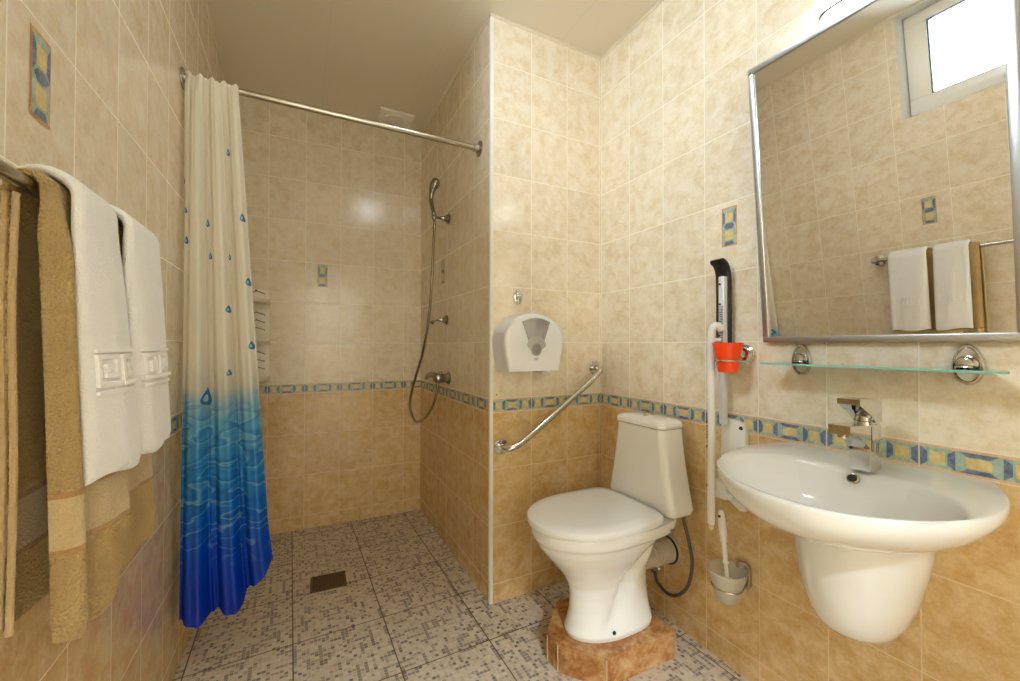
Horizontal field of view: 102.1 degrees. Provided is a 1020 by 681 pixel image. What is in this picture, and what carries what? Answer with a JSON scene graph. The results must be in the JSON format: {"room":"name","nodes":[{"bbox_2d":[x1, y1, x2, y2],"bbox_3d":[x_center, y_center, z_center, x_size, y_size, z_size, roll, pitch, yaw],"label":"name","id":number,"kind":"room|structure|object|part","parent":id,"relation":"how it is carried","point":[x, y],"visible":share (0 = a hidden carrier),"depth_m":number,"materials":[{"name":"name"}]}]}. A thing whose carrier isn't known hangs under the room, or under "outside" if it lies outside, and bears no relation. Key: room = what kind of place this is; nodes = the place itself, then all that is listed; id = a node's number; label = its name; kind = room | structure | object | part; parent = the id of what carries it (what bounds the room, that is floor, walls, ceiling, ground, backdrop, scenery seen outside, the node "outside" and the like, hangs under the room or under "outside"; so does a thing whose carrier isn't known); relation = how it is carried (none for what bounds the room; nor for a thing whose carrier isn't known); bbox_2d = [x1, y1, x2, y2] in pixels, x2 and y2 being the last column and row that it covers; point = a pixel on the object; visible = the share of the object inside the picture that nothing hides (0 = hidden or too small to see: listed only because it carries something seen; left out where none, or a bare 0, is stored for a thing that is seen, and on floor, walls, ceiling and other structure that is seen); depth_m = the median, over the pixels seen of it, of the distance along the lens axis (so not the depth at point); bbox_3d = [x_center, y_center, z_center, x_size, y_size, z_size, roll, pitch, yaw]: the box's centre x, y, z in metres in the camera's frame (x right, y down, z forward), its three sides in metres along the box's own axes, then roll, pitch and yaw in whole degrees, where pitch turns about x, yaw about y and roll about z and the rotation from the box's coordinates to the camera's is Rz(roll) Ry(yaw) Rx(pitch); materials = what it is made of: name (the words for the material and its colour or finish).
{"room":"bathroom","nodes":[
{"label":"bathroom","id":0,"kind":"room"},
{"bbox_2d":[0,0,225,680],"bbox_3d":[-0.841,-0.163,0.642,0.174,2.600,3.805,0,-1,-27],"label":"wall","id":1,"kind":"structure","parent":0,"point":[91,91],"depth_m":0.98,"materials":[{"name":"tile"}]},
{"bbox_2d":[0,159,39,200],"bbox_3d":[-0.638,-0.199,0.518,0.077,0.060,0.860,0,-1,-27],"label":"towel rail","id":2,"kind":"object","parent":1,"relation":"attached to","point":[9,174],"visible":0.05,"depth_m":0.50,"materials":[{"name":"metal"}]},
{"bbox_2d":[0,168,131,643],"bbox_3d":[-0.638,0.092,0.586,0.117,0.624,0.161,0,-1,-27],"label":"bath towel","id":3,"kind":"object","parent":2,"relation":"hanging from","point":[63,537],"visible":0.74,"depth_m":0.54,"materials":[{"name":"beige fabric"}]},
{"bbox_2d":[16,164,141,485],"bbox_3d":[-0.637,-0.017,0.609,0.117,0.440,0.128,0,-1,-27],"label":"hand towel","id":4,"kind":"object","parent":3,"relation":"on","point":[110,428],"visible":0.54,"depth_m":0.59,"materials":[{"name":"white fabric"}]},
{"bbox_2d":[118,223,154,569],"bbox_3d":[-0.721,0.089,0.747,0.083,0.617,0.189,0,-1,-27],"label":"bath towel","id":5,"kind":"object","parent":2,"relation":"hanging from","point":[140,477],"visible":0.07,"depth_m":0.79,"materials":[{"name":"beige fabric"}]},
{"bbox_2d":[110,204,170,453],"bbox_3d":[-0.711,-0.015,0.756,0.119,0.440,0.156,0,-1,-27],"label":"hand towel","id":6,"kind":"object","parent":5,"relation":"on","point":[141,264],"visible":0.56,"depth_m":0.74,"materials":[{"name":"white fabric"}]},
{"bbox_2d":[180,66,482,156],"bbox_3d":[-0.645,-0.908,1.687,1.120,0.087,0.072,0,-1,-26],"label":"curtain rod","id":7,"kind":"object","parent":1,"relation":"attached to","point":[477,148],"visible":0.85,"depth_m":1.67,"materials":[{"name":"metal"}]},
{"bbox_2d":[179,70,272,627],"bbox_3d":[-1.000,0.008,1.466,0.286,1.905,0.114,0,-1,-27],"label":"shower curtain","id":8,"kind":"object","parent":7,"relation":"hanging from","point":[226,549],"visible":1,"depth_m":1.45,"materials":[{"name":"fabric"}]},
{"bbox_3d":[-0.645,-0.908,1.687,1.113,0.040,0.025,0,-1,-26],"label":"rod","id":9,"kind":"part","parent":7,"relation":"part of","materials":[{"name":"metal"}]},
{"bbox_2d":[239,96,421,534],"bbox_3d":[-1.124,-0.140,2.612,1.121,2.600,0.002,0,-1,-25],"label":"wall","id":10,"kind":"structure","parent":0,"point":[334,204],"depth_m":2.62,"materials":[{"name":"tile"}]},
{"bbox_2d":[252,289,269,381],"bbox_3d":[-1.481,-0.031,2.321,0.214,0.545,0.210,0,-1,-27],"label":"caddy","id":11,"kind":"object","parent":10,"relation":"attached to","point":[261,298],"visible":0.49,"depth_m":2.44,"materials":[{"name":"metal"}]},
{"bbox_2d":[253,297,269,303],"bbox_3d":[-1.474,-0.231,2.321,0.205,0.026,0.200,0,-1,-27],"label":"shelf","id":12,"kind":"object","parent":11,"relation":"attached to","point":[256,300],"depth_m":2.37,"materials":[{"name":"plastic"}]},
{"bbox_2d":[256,339,269,342],"bbox_3d":[-1.475,0.002,2.318,0.205,0.026,0.200,0,-1,-27],"label":"shelf","id":13,"kind":"object","parent":11,"relation":"attached to","point":[257,340],"depth_m":2.35,"materials":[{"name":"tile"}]},
{"bbox_2d":[259,376,269,381],"bbox_3d":[-1.475,0.222,2.316,0.205,0.026,0.200,0,-1,-27],"label":"shelf","id":14,"kind":"object","parent":11,"relation":"attached to","point":[261,378],"depth_m":2.37,"materials":[{"name":"plastic"}]},
{"bbox_2d":[206,0,658,131],"bbox_3d":[0.009,-1.456,1.091,1.735,0.001,3.805,0,-1,-27],"label":"ceiling","id":15,"kind":"structure","parent":0,"point":[352,57],"depth_m":1.98,"materials":[{"name":"white paint"}]},
{"bbox_2d":[377,106,414,128],"bbox_3d":[-0.736,-1.426,2.649,0.210,0.026,0.160,0,-1,-27],"label":"ceiling vent","id":16,"kind":"object","parent":15,"relation":"in","point":[386,115],"visible":0.98,"depth_m":2.62,"materials":[{"name":"plastic"}]},
{"bbox_2d":[173,510,749,680],"bbox_3d":[0.005,1.144,1.060,1.735,0.001,3.805,0,-1,-27],"label":"floor","id":17,"kind":"structure","parent":0,"point":[407,609],"depth_m":1.68,"materials":[{"name":"tile"}]},
{"bbox_2d":[310,570,346,593],"bbox_3d":[-0.867,1.151,1.968,0.156,0.004,0.140,0,-1,-25],"label":"floor drain","id":18,"kind":"object","parent":17,"relation":"on","point":[336,579],"visible":1,"depth_m":1.97,"materials":[{"name":"brown metal"}]},
{"bbox_2d":[547,598,675,680],"bbox_3d":[0.338,1.099,1.544,0.422,0.102,0.331,0,-1,-27],"label":"plinth","id":19,"kind":"object","parent":17,"relation":"on","point":[623,659],"visible":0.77,"depth_m":1.42,"materials":[{"name":"brown tile"}]},
{"bbox_2d":[526,411,693,642],"bbox_3d":[0.366,0.669,1.552,0.651,0.759,0.378,0,-1,-27],"label":"toilet","id":20,"kind":"object","parent":19,"relation":"on","point":[604,542],"visible":1,"depth_m":1.49,"materials":[{"name":"white ceramic"}]},
{"bbox_3d":[0.283,0.629,1.510,0.464,0.030,0.378,0,-1,-27],"label":"lid","id":21,"kind":"part","parent":20,"relation":"part of","materials":[{"name":"white plastic"}]},
{"bbox_3d":[0.284,0.648,1.510,0.445,0.008,0.360,0,-1,-27],"label":"seat","id":22,"kind":"part","parent":20,"relation":"part of","materials":[{"name":"white plastic"}]},
{"bbox_3d":[0.335,0.851,1.534,0.552,0.396,0.356,0,-1,-27],"label":"bowl","id":23,"kind":"part","parent":20,"relation":"part of","materials":[{"name":"white ceramic"}]},
{"bbox_3d":[0.554,0.317,1.652,0.133,0.035,0.256,0,-1,-27],"label":"tank lid","id":24,"kind":"part","parent":20,"relation":"part of","materials":[{"name":"white ceramic"}]},
{"bbox_3d":[0.555,0.494,1.651,0.131,0.318,0.346,0,-1,-27],"label":"tank","id":25,"kind":"part","parent":20,"relation":"part of","materials":[{"name":"white ceramic"}]},
{"bbox_2d":[650,516,693,597],"bbox_3d":[0.635,0.831,1.651,0.054,0.371,0.237,0,-1,-18],"label":"hose","id":26,"kind":"object","parent":20,"relation":"attached to","point":[657,569],"visible":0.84,"depth_m":1.56,"materials":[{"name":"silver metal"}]},
{"bbox_2d":[420,18,600,602],"bbox_3d":[-0.078,-0.140,2.471,0.617,2.600,1.169,0,-1,-27],"label":"wall partition","id":27,"kind":"structure","parent":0,"point":[547,93],"depth_m":1.99,"materials":[{"name":"tile"}]},
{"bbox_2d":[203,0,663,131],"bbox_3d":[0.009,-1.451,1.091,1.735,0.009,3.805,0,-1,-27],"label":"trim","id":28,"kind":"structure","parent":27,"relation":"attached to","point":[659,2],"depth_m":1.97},
{"bbox_2d":[425,371,450,387],"bbox_3d":[-0.422,0.218,2.365,0.089,0.091,0.247,0,-1,-27],"label":"shower mixer","id":29,"kind":"object","parent":27,"relation":"attached to","point":[437,378],"visible":1,"depth_m":2.28,"materials":[{"name":"silver metal"}]},
{"bbox_2d":[409,221,438,422],"bbox_3d":[-0.537,-0.082,2.502,0.033,1.199,0.504,1,-1,-31],"label":"shower hose","id":30,"kind":"object","parent":29,"relation":"attached to","point":[434,222],"visible":1,"depth_m":2.36,"materials":[{"name":"metal"}]},
{"bbox_3d":[-0.455,0.206,2.381,0.034,0.053,0.190,0,-1,-31],"label":"lever","id":31,"kind":"part","parent":29,"relation":"part of","materials":[{"name":"silver metal"}]},
{"bbox_2d":[430,315,447,324],"bbox_3d":[-0.404,-0.117,2.364,0.141,0.056,0.054,-1,-1,45],"label":"holder","id":32,"kind":"object","parent":27,"relation":"attached to","point":[444,319],"depth_m":2.33,"materials":[{"name":"silver metal"}]},
{"bbox_2d":[431,213,449,223],"bbox_3d":[-0.391,-0.692,2.327,0.124,0.070,0.060,0,-1,10],"label":"holder","id":33,"kind":"object","parent":27,"relation":"attached to","point":[446,218],"visible":1,"depth_m":2.31,"materials":[{"name":"silver metal"}]},
{"bbox_2d":[429,178,439,220],"bbox_3d":[-0.435,-0.809,2.382,0.057,0.261,0.077,0,-1,-27],"label":"shower","id":34,"kind":"object","parent":33,"relation":"attached to","point":[435,183],"visible":0.98,"depth_m":2.37,"materials":[{"name":"silver metal"}]},
{"bbox_3d":[-0.416,-0.703,2.331,0.030,0.048,0.084,1,-1,-41],"label":"holder arm","id":35,"kind":"part","parent":33,"relation":"part of","materials":[{"name":"silver metal"}]},
{"bbox_2d":[488,16,493,604],"bbox_3d":[-0.083,-0.142,1.818,0.016,2.588,0.014,0,-1,-27],"label":"trim","id":36,"kind":"structure","parent":27,"relation":"attached to","point":[491,26],"depth_m":1.81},
{"bbox_2d":[514,289,522,303],"bbox_3d":[0.045,-0.199,1.856,0.044,0.068,0.041,0,-1,-27],"label":"robe hook","id":37,"kind":"object","parent":27,"relation":"attached to","point":[518,296],"visible":1,"depth_m":1.86,"materials":[{"name":"silver metal"}]},
{"bbox_2d":[492,313,562,373],"bbox_3d":[0.083,0.015,1.816,0.292,0.264,0.142,0,-1,-27],"label":"dispenser","id":38,"kind":"object","parent":27,"relation":"attached to","point":[533,342],"visible":1,"depth_m":1.75,"materials":[{"name":"plastic"}]},
{"bbox_2d":[494,361,602,453],"bbox_3d":[0.210,0.303,1.910,0.587,0.406,0.085,0,-1,-27],"label":"grab bar","id":39,"kind":"object","parent":27,"relation":"attached to","point":[501,446],"visible":1,"depth_m":1.85,"materials":[{"name":"silver metal"}]},
{"bbox_2d":[712,343,743,372],"bbox_3d":[0.726,0.057,1.373,0.096,0.098,0.096,0,-1,-27],"label":"cup","id":40,"kind":"object","parent":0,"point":[722,351],"visible":0.94,"depth_m":1.34,"materials":[{"name":"plastic"}]},
{"bbox_2d":[601,0,1019,680],"bbox_3d":[1.052,-0.156,0.934,0.002,2.600,2.602,0,-1,-27],"label":"wall","id":41,"kind":"structure","parent":0,"point":[678,193],"depth_m":1.43,"materials":[{"name":"tile"}]},
{"bbox_2d":[706,258,748,529],"bbox_3d":[0.745,0.186,1.425,0.097,0.941,0.107,0,-1,-27],"label":"grab rail","id":42,"kind":"object","parent":41,"relation":"attached to","point":[734,433],"visible":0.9,"depth_m":1.42,"materials":[{"name":"white plastic"}]},
{"bbox_3d":[0.713,0.285,1.425,0.058,0.698,0.031,0,-1,21],"label":"support leg","id":43,"kind":"part","parent":42,"relation":"part of","materials":[{"name":"white plastic"}]},
{"bbox_3d":[0.780,0.429,1.434,0.022,0.307,0.096,0,-1,-27],"label":"wall plate","id":44,"kind":"part","parent":42,"relation":"part of","materials":[{"name":"white plastic"}]},
{"bbox_2d":[711,560,751,594],"bbox_3d":[0.736,0.814,1.387,0.138,0.125,0.125,0,-1,-27],"label":"brush holder","id":45,"kind":"object","parent":41,"relation":"attached to","point":[743,569],"visible":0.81,"depth_m":1.39,"materials":[{"name":"metal"}]},
{"bbox_2d":[715,510,738,601],"bbox_3d":[0.730,0.722,1.385,0.072,0.286,0.072,0,-1,-27],"label":"toilet brush","id":46,"kind":"object","parent":45,"relation":"in","point":[725,583],"visible":0.98,"depth_m":1.38,"materials":[{"name":"white plastic"}]},
{"bbox_3d":[0.727,0.691,1.399,0.027,0.225,0.040,0,-1,-27],"label":"handle","id":47,"kind":"part","parent":46,"relation":"part of","materials":[{"name":"white plastic"}]},
{"bbox_2d":[714,345,754,363],"bbox_3d":[0.748,0.047,1.384,0.130,0.066,0.082,0,-1,-27],"label":"holder","id":48,"kind":"object","parent":41,"relation":"attached to","point":[748,353],"visible":0.66,"depth_m":1.39,"materials":[{"name":"silver metal"}]},
{"bbox_2d":[818,0,849,20],"bbox_3d":[0.967,-0.973,1.075,0.037,0.072,0.295,0,-1,-27],"label":"lamp","id":49,"kind":"object","parent":41,"relation":"attached to","point":[831,5],"visible":1,"depth_m":1.17,"materials":[{"name":"silver metal"}]},
{"bbox_3d":[0.986,-0.979,1.074,0.004,0.060,0.276,0,-1,-27],"label":"wall plate","id":50,"kind":"part","parent":49,"relation":"part of","materials":[{"name":"white"}]},
{"bbox_2d":[717,442,1010,553],"bbox_3d":[0.767,0.391,0.988,0.452,0.162,0.535,0,-1,-27],"label":"washbasin","id":51,"kind":"object","parent":41,"relation":"attached to","point":[808,492],"visible":0.99,"depth_m":0.92,"materials":[{"name":"white ceramic"}]},
{"bbox_2d":[828,397,881,472],"bbox_3d":[0.830,0.227,0.990,0.147,0.176,0.046,0,-1,-27],"label":"faucet","id":52,"kind":"object","parent":51,"relation":"on","point":[862,436],"visible":1,"depth_m":0.98,"materials":[{"name":"silver metal"}]},
{"bbox_3d":[0.808,0.231,0.978,0.098,0.068,0.046,0,-1,-27],"label":"spout","id":53,"kind":"part","parent":52,"relation":"part of","materials":[{"name":"silver metal"}]},
{"bbox_3d":[0.848,0.169,1.000,0.105,0.060,0.046,0,-1,-27],"label":"lever","id":54,"kind":"part","parent":52,"relation":"part of","materials":[{"name":"silver metal"}]},
{"bbox_2d":[793,535,936,644],"bbox_3d":[0.858,0.596,1.026,0.250,0.282,0.274,0,-1,-27],"label":"pedestal shroud","id":55,"kind":"object","parent":41,"relation":"attached to","point":[863,597],"visible":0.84,"depth_m":0.94,"materials":[{"name":"white ceramic"}]},
{"bbox_2d":[747,0,1019,341],"bbox_3d":[0.926,-0.430,1.087,0.105,0.865,0.548,0,-1,-27],"label":"mirror","id":56,"kind":"object","parent":41,"relation":"attached to","point":[885,138],"visible":1,"depth_m":1.02,"materials":[{"name":"mirror"}]},
{"bbox_3d":[0.805,-0.427,1.323,0.102,0.832,0.017,0,-1,-27],"label":"frame rail","id":57,"kind":"part","parent":56,"relation":"part of","materials":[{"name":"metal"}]},
{"bbox_3d":[0.894,-0.853,1.075,0.031,0.019,0.548,0,-1,-27],"label":"frame rail","id":58,"kind":"part","parent":56,"relation":"part of","materials":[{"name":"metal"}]},
{"bbox_3d":[0.959,-0.007,1.099,0.031,0.019,0.548,0,-1,-27],"label":"frame rail","id":59,"kind":"part","parent":56,"relation":"part of","materials":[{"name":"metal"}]},
{"bbox_3d":[1.047,-0.432,0.850,0.102,0.832,0.017,0,-1,-27],"label":"frame rail","id":60,"kind":"part","parent":56,"relation":"part of","materials":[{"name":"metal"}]},
{"bbox_2d":[760,344,1009,384],"bbox_3d":[0.919,0.056,1.060,0.121,0.094,0.495,0,-1,-27],"label":"glass shelf","id":61,"kind":"object","parent":41,"relation":"attached to","point":[968,364],"visible":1,"depth_m":0.94,"materials":[{"name":"teal"}]},
{"bbox_3d":[0.918,0.067,1.059,0.116,0.005,0.493,0,-1,-27],"label":"glass panel","id":62,"kind":"part","parent":61,"relation":"part of","materials":[{"name":"clear glass"}]}
]}

